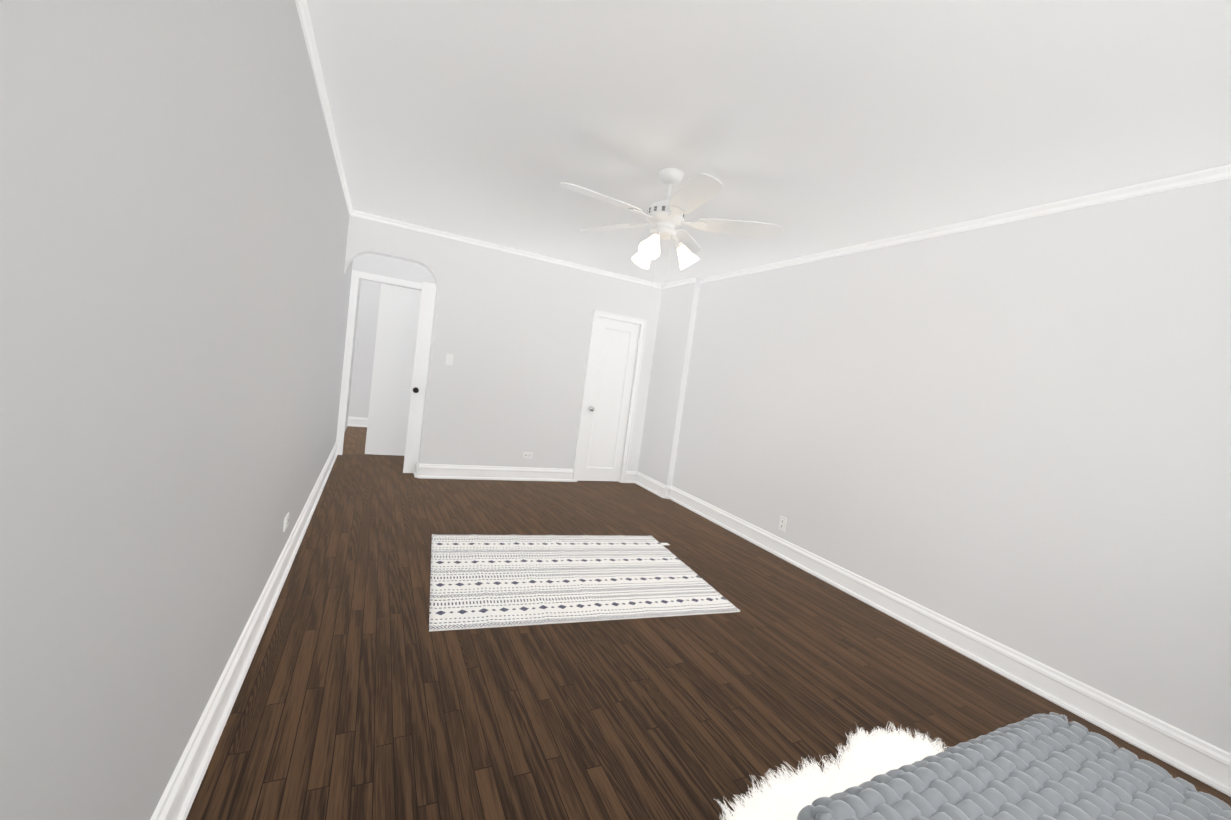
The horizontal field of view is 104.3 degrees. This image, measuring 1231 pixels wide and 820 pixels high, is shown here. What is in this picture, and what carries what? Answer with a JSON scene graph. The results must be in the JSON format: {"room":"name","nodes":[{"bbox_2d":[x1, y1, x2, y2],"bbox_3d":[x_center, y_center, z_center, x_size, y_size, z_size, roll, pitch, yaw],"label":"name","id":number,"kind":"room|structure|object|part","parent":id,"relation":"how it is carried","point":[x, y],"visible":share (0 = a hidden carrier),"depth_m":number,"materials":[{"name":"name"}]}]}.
{"room":"bedroom","nodes":[
{"label":"bedroom","id":0,"kind":"room"},
{"bbox_2d":[0,0,360,819],"bbox_3d":[-2.271,-0.506,3.625,0.150,2.500,9.300,6,4,-26],"label":"wall","id":1,"kind":"structure","parent":0,"point":[174,278],"depth_m":0.88,"materials":[{"name":"grey paint"}]},
{"bbox_2d":[283,512,288,531],"bbox_3d":[-1.749,0.596,2.545,0.010,0.070,0.115,6,4,-26],"label":"electrical outlet","id":2,"kind":"object","parent":1,"relation":"attached to","point":[286,520],"visible":1,"depth_m":2.52,"materials":[{"name":"white plastic"}]},
{"bbox_2d":[150,416,1230,819],"bbox_3d":[-0.768,0.826,4.420,3.470,0.150,8.500,6,4,-26],"label":"baseboard","id":3,"kind":"structure","parent":1,"relation":"attached to","point":[1196,758],"depth_m":2.38,"materials":[{"name":"white paint"}]},
{"bbox_2d":[348,254,435,417],"bbox_3d":[-1.580,-0.588,6.190,3.350,2.500,0.120,6,4,-26],"label":"wall","id":4,"kind":"structure","parent":0,"point":[368,309],"depth_m":5.47,"materials":[{"name":"white paint"}]},
{"bbox_2d":[336,270,435,472],"bbox_3d":[-2.469,-0.436,5.272,0.974,2.090,0.933,6,4,-26],"label":"door frame","id":5,"kind":"structure","parent":4,"relation":"attached to","point":[401,357],"depth_m":5.60,"materials":[{"name":"white paint"}]},
{"bbox_2d":[344,216,661,481],"bbox_3d":[-1.028,-0.460,5.361,3.620,2.500,0.150,6,4,-26],"label":"wall","id":6,"kind":"structure","parent":0,"point":[511,333],"depth_m":5.19,"materials":[{"name":"white paint"}]},
{"bbox_2d":[445,354,453,364],"bbox_3d":[-1.709,-0.520,4.929,0.070,0.115,0.013,6,4,-26],"label":"switch plate","id":7,"kind":"object","parent":6,"relation":"attached to","point":[449,359],"visible":1,"depth_m":4.93,"materials":[{"name":"white plastic"}]},
{"bbox_2d":[522,452,532,457],"bbox_3d":[-0.993,0.512,5.416,0.115,0.070,0.010,6,4,-26],"label":"electrical outlet","id":8,"kind":"object","parent":6,"relation":"attached to","point":[527,454],"visible":1,"depth_m":5.41,"materials":[{"name":"white plastic"}]},
{"bbox_2d":[577,317,639,480],"bbox_3d":[-0.089,-0.100,5.815,0.572,1.958,0.035,6,4,-26],"label":"door","id":9,"kind":"structure","parent":6,"relation":"attached to","point":[612,371],"depth_m":5.81,"materials":[{"name":"white paint"}]},
{"bbox_2d":[573,310,646,482],"bbox_3d":[-0.069,-0.125,5.780,0.704,2.032,0.038,6,4,-26],"label":"trim","id":10,"kind":"structure","parent":6,"relation":"attached to","point":[642,323],"depth_m":5.71,"materials":[{"name":"white paint"}]},
{"bbox_2d":[621,337,640,465],"bbox_3d":[0.192,-0.098,5.908,0.016,1.598,0.042,6,4,-26],"label":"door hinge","id":11,"kind":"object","parent":6,"relation":"attached to","point":[639,339],"depth_m":5.91,"materials":[{"name":"white paint"}]},
{"bbox_2d":[186,426,1230,819],"bbox_3d":[-0.751,0.959,4.361,3.770,0.100,8.950,6,4,-26],"label":"floor","id":12,"kind":"structure","parent":0,"point":[364,692],"depth_m":2.05,"materials":[{"name":"brown wood"}]},
{"bbox_2d":[429,534,739,631],"bbox_3d":[-0.249,1.050,3.152,1.815,0.011,1.270,6,4,-21],"label":"rug","id":13,"kind":"object","parent":12,"relation":"on","point":[484,581],"visible":1,"depth_m":2.95,"materials":[{"name":"white fabric"}]},
{"bbox_2d":[797,712,1230,819],"bbox_3d":[0.927,1.115,1.072,1.139,0.470,0.469,6,4,-26],"label":"knitted blanket","id":14,"kind":"object","parent":12,"relation":"on","point":[1053,766],"visible":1,"depth_m":1.13,"materials":[{"name":"fabric"}]},
{"bbox_2d":[307,0,1230,283],"bbox_3d":[-0.420,-1.554,4.191,3.770,0.220,8.950,6,4,-26],"label":"ceiling","id":15,"kind":"structure","parent":0,"point":[813,126],"depth_m":2.04,"materials":[{"name":"white paint"}]},
{"bbox_2d":[560,168,781,288],"bbox_3d":[0.251,-1.035,2.759,1.246,0.680,1.271,6,4,-26],"label":"fan","id":16,"kind":"object","parent":15,"relation":"hanging from","point":[665,217],"visible":1,"depth_m":2.71,"materials":[{"name":"white painted metal"},{"name":"white painted wood"},{"name":"frosted glass"}]},
{"bbox_3d":[0.264,-0.915,2.830,0.414,0.141,0.402,6,4,-26],"label":"lamp shade","id":17,"kind":"part","parent":16,"relation":"part of","materials":[{"name":"white glass"}]},
{"bbox_2d":[638,179,1230,752],"bbox_3d":[1.667,0.009,3.694,0.220,2.500,5.280,6,4,-26],"label":"wall","id":18,"kind":"structure","parent":0,"point":[1014,435],"depth_m":2.60,"materials":[{"name":"white paint"}]},
{"bbox_2d":[295,0,1230,288],"bbox_3d":[0.245,-1.355,2.822,3.470,0.054,5.280,6,4,-26],"label":"crown molding","id":19,"kind":"structure","parent":18,"relation":"attached to","point":[1173,182],"depth_m":2.86,"materials":[{"name":"white paint"}]},
{"bbox_2d":[778,516,786,531],"bbox_3d":[1.385,0.944,3.971,0.010,0.115,0.070,6,4,-26],"label":"electrical outlet","id":20,"kind":"object","parent":18,"relation":"attached to","point":[782,524],"visible":1,"depth_m":3.96,"materials":[{"name":"white plastic"}]}
]}

